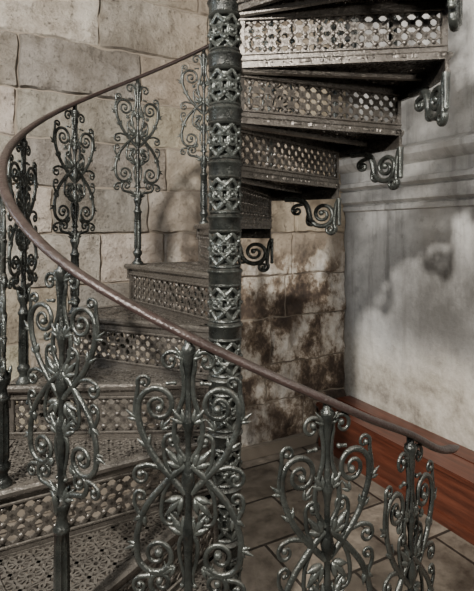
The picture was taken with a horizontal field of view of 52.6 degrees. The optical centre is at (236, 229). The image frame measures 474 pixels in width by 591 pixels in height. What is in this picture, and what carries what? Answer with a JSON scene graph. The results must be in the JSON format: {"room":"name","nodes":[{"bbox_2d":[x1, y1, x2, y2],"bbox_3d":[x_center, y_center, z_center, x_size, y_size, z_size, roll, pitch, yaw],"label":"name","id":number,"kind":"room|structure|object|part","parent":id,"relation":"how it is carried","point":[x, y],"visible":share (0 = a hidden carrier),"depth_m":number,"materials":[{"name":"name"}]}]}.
{"room":"spiral stairwell","nodes":[
{"label":"spiral stairwell","id":0,"kind":"room"},
{"bbox_2d":[0,0,345,468],"bbox_3d":[-1.510,-0.530,3.022,6.014,4.614,0.345,0,0,-28],"label":"wall","id":1,"kind":"structure","parent":0,"point":[54,54],"depth_m":3.35,"materials":[{"name":"stone"}]},
{"bbox_2d":[0,429,318,522],"bbox_3d":[-1.256,1.720,2.984,5.000,0.100,0.052,0,0,-28],"label":"baseboard","id":2,"kind":"structure","parent":1,"relation":"attached to","point":[259,450],"depth_m":3.70,"materials":[{"name":"brown"}]},
{"bbox_2d":[0,443,473,590],"bbox_3d":[-0.869,1.820,0.796,9.000,0.100,10.000,0,0,-28],"label":"floor","id":3,"kind":"structure","parent":0,"point":[265,528],"depth_m":2.78,"materials":[{"name":"stone"}]},
{"bbox_2d":[316,395,473,544],"bbox_3d":[1.597,1.590,2.525,0.365,0.360,3.380,0,0,-28],"label":"baseboard","id":4,"kind":"structure","parent":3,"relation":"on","point":[453,509],"depth_m":3.15,"materials":[{"name":"red wood"}]},
{"bbox_3d":[1.597,1.425,2.525,0.365,0.030,3.380,0,0,-28],"label":"seat","id":5,"kind":"part","parent":4,"relation":"part of","materials":[{"name":"red wood"}]},
{"bbox_3d":[0.227,1.679,1.476,0.029,0.182,0.747,0,0,-40],"label":"riser","id":6,"kind":"object","parent":3,"relation":"on","visible":0},
{"bbox_3d":[0.120,1.607,1.377,0.359,0.076,0.768,0,0,-40],"label":"tread","id":7,"kind":"object","parent":6,"relation":"on","visible":0},
{"bbox_3d":[0.445,1.585,1.232,0.068,0.030,0.068,0,0,0],"label":"baluster foot","id":8,"kind":"object","parent":7,"relation":"on","visible":0},
{"bbox_2d":[379,437,436,590],"bbox_3d":[0.445,1.044,1.232,0.286,1.051,0.056,0,0,-41],"label":"baluster","id":9,"kind":"object","parent":8,"relation":"on","point":[409,564],"visible":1,"depth_m":1.22,"materials":[{"name":"metal"}]},
{"bbox_2d":[0,23,459,453],"bbox_3d":[-0.045,-0.769,1.800,1.533,2.785,1.533,0,0,0],"label":"handrail","id":10,"kind":"object","parent":9,"relation":"on","point":[9,202],"visible":0.92,"depth_m":1.13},
{"bbox_3d":[0.079,1.479,1.395,0.029,0.182,0.747,0,0,-17],"label":"riser","id":11,"kind":"object","parent":7,"relation":"on","visible":0},
{"bbox_3d":[-0.071,1.407,1.343,0.384,0.076,0.769,0,0,-17],"label":"tread","id":12,"kind":"object","parent":11,"relation":"on","visible":0},
{"bbox_2d":[220,567,225,590],"bbox_3d":[-0.104,1.279,1.381,0.029,0.182,0.747,0,0,8],"label":"riser","id":13,"kind":"object","parent":12,"relation":"on","point":[222,586],"visible":0.15,"depth_m":1.72,"materials":[{"name":"metal"}]},
{"bbox_2d":[176,553,225,590],"bbox_3d":[-0.268,1.207,1.397,0.397,0.076,0.768,0,0,8],"label":"tread","id":14,"kind":"object","parent":13,"relation":"on","point":[200,580],"visible":0.29,"depth_m":1.62,"materials":[{"name":"metal"}]},
{"bbox_2d":[113,503,218,590],"bbox_3d":[-0.282,1.079,1.449,0.030,0.182,0.747,0,0,34],"label":"riser","id":15,"kind":"object","parent":14,"relation":"on","point":[213,532],"visible":0.27,"depth_m":1.57,"materials":[{"name":"metal"}]},
{"bbox_2d":[0,495,218,590],"bbox_3d":[-0.436,1.007,1.541,0.428,0.076,0.781,0,0,34],"label":"tread","id":16,"kind":"object","parent":15,"relation":"on","point":[120,569],"visible":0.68,"depth_m":1.43,"materials":[{"name":"metal"}]},
{"bbox_2d":[0,446,212,555],"bbox_3d":[-0.415,0.879,1.595,0.747,0.182,0.029,0,0,-29],"label":"riser","id":17,"kind":"object","parent":16,"relation":"on","point":[22,541],"visible":0.55,"depth_m":1.54,"materials":[{"name":"metal"}]},
{"bbox_2d":[0,437,210,499],"bbox_3d":[-0.511,0.807,1.747,0.781,0.076,0.428,0,0,-29],"label":"tread","id":18,"kind":"object","parent":17,"relation":"on","point":[118,453],"visible":0.45,"depth_m":1.64,"materials":[{"name":"metal"}]},
{"bbox_2d":[0,195,12,489],"bbox_3d":[-0.707,0.305,1.448,0.056,0.930,0.286,0,0,-28],"label":"baluster","id":19,"kind":"object","parent":18,"relation":"on","point":[6,481],"visible":0.96,"depth_m":1.43,"materials":[{"name":"metal"}]},
{"bbox_2d":[9,389,209,439],"bbox_3d":[-0.468,0.679,1.785,0.747,0.182,0.029,0,0,-2],"label":"riser","id":20,"kind":"object","parent":18,"relation":"on","point":[131,431],"visible":0.45,"depth_m":1.78,"materials":[{"name":"metal"}]},
{"bbox_3d":[-0.420,0.985,1.151,0.068,0.030,0.068,0,0,0],"label":"baluster foot","id":21,"kind":"object","parent":16,"relation":"on","visible":0},
{"bbox_2d":[23,257,105,590],"bbox_3d":[-0.420,0.518,1.151,0.286,0.904,0.056,0,0,30],"label":"baluster","id":22,"kind":"object","parent":21,"relation":"on","point":[62,372],"visible":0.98,"depth_m":1.14,"materials":[{"name":"metal"}]},
{"bbox_3d":[-0.107,1.185,1.052,0.068,0.030,0.068,0,0,0],"label":"baluster foot","id":23,"kind":"object","parent":14,"relation":"on","visible":0},
{"bbox_2d":[125,333,253,590],"bbox_3d":[-0.106,0.698,1.052,0.286,0.944,0.056,0,0,5],"label":"baluster","id":24,"kind":"object","parent":23,"relation":"on","point":[188,531],"visible":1,"depth_m":1.05,"materials":[{"name":"metal"}]},
{"bbox_3d":[0.205,1.385,1.093,0.068,0.030,0.068,0,0,0],"label":"baluster foot","id":25,"kind":"object","parent":12,"relation":"on","visible":0},
{"bbox_2d":[270,396,378,590],"bbox_3d":[0.205,0.875,1.093,0.286,0.990,0.056,0,0,-20],"label":"baluster","id":26,"kind":"object","parent":25,"relation":"on","point":[328,528],"visible":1,"depth_m":1.09,"materials":[{"name":"metal"}]},
{"bbox_3d":[-0.045,1.710,1.800,0.260,0.120,0.260,0,0,0],"label":"column base","id":27,"kind":"structure","parent":3,"relation":"on","visible":0},
{"bbox_2d":[207,0,242,590],"bbox_3d":[-0.045,-0.107,1.800,0.135,3.845,0.135,0,0,-38],"label":"column","id":28,"kind":"structure","parent":27,"relation":"on","point":[224,56],"depth_m":1.75,"materials":[{"name":"metal"}]},
{"bbox_2d":[7,359,208,405],"bbox_3d":[-0.485,0.607,1.964,0.781,0.076,0.428,0,0,-2],"label":"tread","id":29,"kind":"object","parent":28,"relation":"attached to","point":[108,378],"visible":0.52,"depth_m":1.83,"materials":[{"name":"metal"}]},
{"bbox_2d":[6,136,38,384],"bbox_3d":[-0.795,0.105,1.787,0.056,0.930,0.286,0,0,-1],"label":"baluster","id":30,"kind":"object","parent":29,"relation":"on","point":[24,203],"visible":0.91,"depth_m":1.77,"materials":[{"name":"metal"}]},
{"bbox_2d":[65,321,213,379],"bbox_3d":[-0.429,0.479,1.979,0.747,0.182,0.029,0,0,25],"label":"riser","id":31,"kind":"object","parent":29,"relation":"on","point":[147,365],"visible":0.6,"depth_m":1.96,"materials":[{"name":"metal"}]},
{"bbox_2d":[67,304,208,332],"bbox_3d":[-0.362,0.407,2.146,0.781,0.076,0.428,0,0,25],"label":"tread","id":32,"kind":"object","parent":28,"relation":"attached to","point":[116,314],"visible":0.56,"depth_m":2.01,"materials":[{"name":"metal"}]},
{"bbox_2d":[49,105,96,313],"bbox_3d":[-0.719,-0.095,2.129,0.056,0.930,0.286,0,0,26],"label":"baluster","id":33,"kind":"object","parent":32,"relation":"on","point":[74,173],"visible":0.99,"depth_m":2.12,"materials":[{"name":"metal"}]},
{"bbox_2d":[89,330,134,354],"bbox_3d":[-0.624,0.526,2.329,0.048,0.200,0.310,0,0,41],"label":"bracket","id":34,"kind":"object","parent":32,"relation":"attached to","point":[112,333],"visible":0.21,"depth_m":2.37,"materials":[{"name":"metal"}]},
{"bbox_2d":[129,269,212,323],"bbox_3d":[-0.306,0.279,2.134,0.029,0.182,0.747,0,0,-38],"label":"riser","id":35,"kind":"object","parent":32,"relation":"on","point":[189,282],"visible":0.91,"depth_m":2.10,"materials":[{"name":"metal"}]},
{"bbox_2d":[124,261,208,279],"bbox_3d":[-0.171,0.207,2.252,0.428,0.076,0.781,0,0,-38],"label":"tread","id":36,"kind":"object","parent":28,"relation":"attached to","point":[198,270],"visible":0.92,"depth_m":2.22,"materials":[{"name":"metal"}]},
{"bbox_2d":[110,79,162,263],"bbox_3d":[-0.496,-0.295,2.399,0.286,0.930,0.056,0,0,-37],"label":"baluster","id":37,"kind":"object","parent":36,"relation":"on","point":[136,134],"visible":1,"depth_m":2.39,"materials":[{"name":"metal"}]},
{"bbox_2d":[154,281,203,308],"bbox_3d":[-0.321,0.326,2.534,0.310,0.200,0.048,0,0,-22],"label":"bracket","id":38,"kind":"object","parent":36,"relation":"attached to","point":[157,281],"visible":0.16,"depth_m":2.55,"materials":[{"name":"metal"}]},
{"bbox_2d":[198,229,213,267],"bbox_3d":[-0.126,0.079,2.216,0.029,0.182,0.747,0,0,-11],"label":"riser","id":39,"kind":"object","parent":36,"relation":"on","point":[203,240],"visible":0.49,"depth_m":2.38,"materials":[{"name":"metal"}]},
{"bbox_2d":[194,223,271,237],"bbox_3d":[0.049,0.007,2.260,0.428,0.076,0.781,0,0,-11],"label":"tread","id":40,"kind":"object","parent":28,"relation":"attached to","point":[249,230],"visible":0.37,"depth_m":2.56,"materials":[{"name":"metal"}]},
{"bbox_2d":[177,49,209,223],"bbox_3d":[-0.175,-0.495,2.539,0.286,0.930,0.056,0,0,-10],"label":"baluster","id":41,"kind":"object","parent":40,"relation":"on","point":[203,128],"visible":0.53,"depth_m":2.53,"materials":[{"name":"metal"}]},
{"bbox_2d":[236,182,271,223],"bbox_3d":[0.072,-0.121,2.207,0.029,0.182,0.747,0,0,16],"label":"riser","id":42,"kind":"object","parent":40,"relation":"on","point":[256,203],"visible":0.74,"depth_m":2.25,"materials":[{"name":"metal"}]},
{"bbox_2d":[237,171,339,200],"bbox_3d":[0.247,-0.193,2.167,0.428,0.076,0.781,0,0,16],"label":"tread","id":43,"kind":"object","parent":42,"relation":"on","point":[281,187],"visible":0.97,"depth_m":2.32,"materials":[{"name":"metal"}]},
{"bbox_2d":[247,22,296,167],"bbox_3d":[0.174,-0.695,2.517,0.286,0.930,0.056,0,0,17],"label":"baluster","id":44,"kind":"object","parent":43,"relation":"on","point":[270,24],"visible":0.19,"depth_m":2.51,"materials":[{"name":"metal"}]},
{"bbox_2d":[236,129,339,183],"bbox_3d":[0.244,-0.321,2.110,0.030,0.182,0.747,0,0,43],"label":"riser","id":45,"kind":"object","parent":43,"relation":"on","point":[327,149],"visible":0.93,"depth_m":2.08,"materials":[{"name":"metal"}]},
{"bbox_2d":[241,117,403,158],"bbox_3d":[0.382,-0.393,1.995,0.428,0.076,0.781,0,0,43],"label":"tread","id":46,"kind":"object","parent":45,"relation":"on","point":[348,139],"visible":1,"depth_m":2.04,"materials":[{"name":"metal"}]},
{"bbox_2d":[237,74,401,129],"bbox_3d":[0.353,-0.521,1.945,0.747,0.182,0.029,0,0,-20],"label":"riser","id":47,"kind":"object","parent":46,"relation":"on","point":[393,93],"visible":0.98,"depth_m":1.93,"materials":[{"name":"metal"}]},
{"bbox_2d":[241,52,452,101],"bbox_3d":[0.424,-0.593,1.780,0.781,0.076,0.428,0,0,-20],"label":"tread","id":48,"kind":"object","parent":47,"relation":"on","point":[409,72],"visible":0.98,"depth_m":1.81,"materials":[{"name":"metal"}]},
{"bbox_2d":[238,1,447,60],"bbox_3d":[0.375,-0.721,1.748,0.747,0.182,0.029,0,0,7],"label":"riser","id":49,"kind":"object","parent":48,"relation":"on","point":[432,8],"visible":0.99,"depth_m":1.74,"materials":[{"name":"metal"}]},
{"bbox_2d":[238,0,447,17],"bbox_3d":[0.364,-0.793,1.569,0.781,0.076,0.428,0,0,7],"label":"tread","id":50,"kind":"object","parent":49,"relation":"on","point":[252,7],"visible":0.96,"depth_m":1.72,"materials":[{"name":"metal"}]},
{"bbox_2d":[237,0,249,3],"bbox_3d":[0.306,-0.921,1.563,0.747,0.182,0.030,0,0,34],"label":"riser","id":51,"kind":"object","parent":50,"relation":"on","point":[238,1],"visible":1,"depth_m":1.75,"materials":[{"name":"metal"}]},
{"bbox_2d":[446,0,462,31],"bbox_3d":[0.669,-0.674,1.476,0.048,0.200,0.310,0,0,23],"label":"bracket","id":52,"kind":"object","parent":50,"relation":"attached to","point":[455,7],"visible":1,"depth_m":1.36,"materials":[{"name":"metal"}]},
{"bbox_2d":[388,16,397,45],"bbox_3d":[0.664,-1.095,2.044,0.056,0.930,0.286,0,0,-19],"label":"baluster","id":53,"kind":"object","parent":48,"relation":"on","point":[390,37],"visible":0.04,"depth_m":2.03,"materials":[{"name":"metal"}]},
{"bbox_2d":[408,71,450,126],"bbox_3d":[0.738,-0.474,1.836,0.048,0.200,0.310,0,0,-4],"label":"bracket","id":54,"kind":"object","parent":48,"relation":"attached to","point":[438,100],"visible":1,"depth_m":1.77,"materials":[{"name":"metal"}]},
{"bbox_2d":[313,18,359,117],"bbox_3d":[0.476,-0.895,2.340,0.286,0.930,0.056,0,0,44],"label":"baluster","id":55,"kind":"object","parent":46,"relation":"on","point":[333,27],"visible":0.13,"depth_m":2.33,"materials":[{"name":"metal"}]},
{"bbox_2d":[350,146,403,189],"bbox_3d":[0.636,-0.274,2.187,0.048,0.200,0.310,0,0,-31],"label":"bracket","id":56,"kind":"object","parent":46,"relation":"attached to","point":[393,180],"visible":1,"depth_m":2.14,"materials":[{"name":"metal"}]},
{"bbox_2d":[284,197,340,234],"bbox_3d":[0.386,-0.074,2.454,0.310,0.200,0.048,0,0,32],"label":"bracket","id":57,"kind":"object","parent":43,"relation":"attached to","point":[331,224],"visible":1,"depth_m":2.42,"materials":[{"name":"metal"}]},
{"bbox_2d":[237,238,273,271],"bbox_3d":[0.042,0.126,2.579,0.310,0.200,0.048,0,0,5],"label":"bracket","id":58,"kind":"object","parent":40,"relation":"attached to","point":[269,251],"visible":0.67,"depth_m":2.56,"materials":[{"name":"metal"}]},
{"bbox_2d":[344,0,473,450],"bbox_3d":[2.082,-0.530,2.352,0.300,4.600,4.900,0,0,-28],"label":"wall","id":59,"kind":"structure","parent":0,"point":[409,274],"depth_m":3.47,"materials":[{"name":"paint"}]},
{"bbox_2d":[339,130,473,212],"bbox_3d":[1.958,-0.395,2.116,0.140,0.490,4.600,0,0,-28],"label":"trim","id":60,"kind":"structure","parent":59,"relation":"attached to","point":[437,172],"depth_m":3.37,"materials":[{"name":"paint"}]}
]}

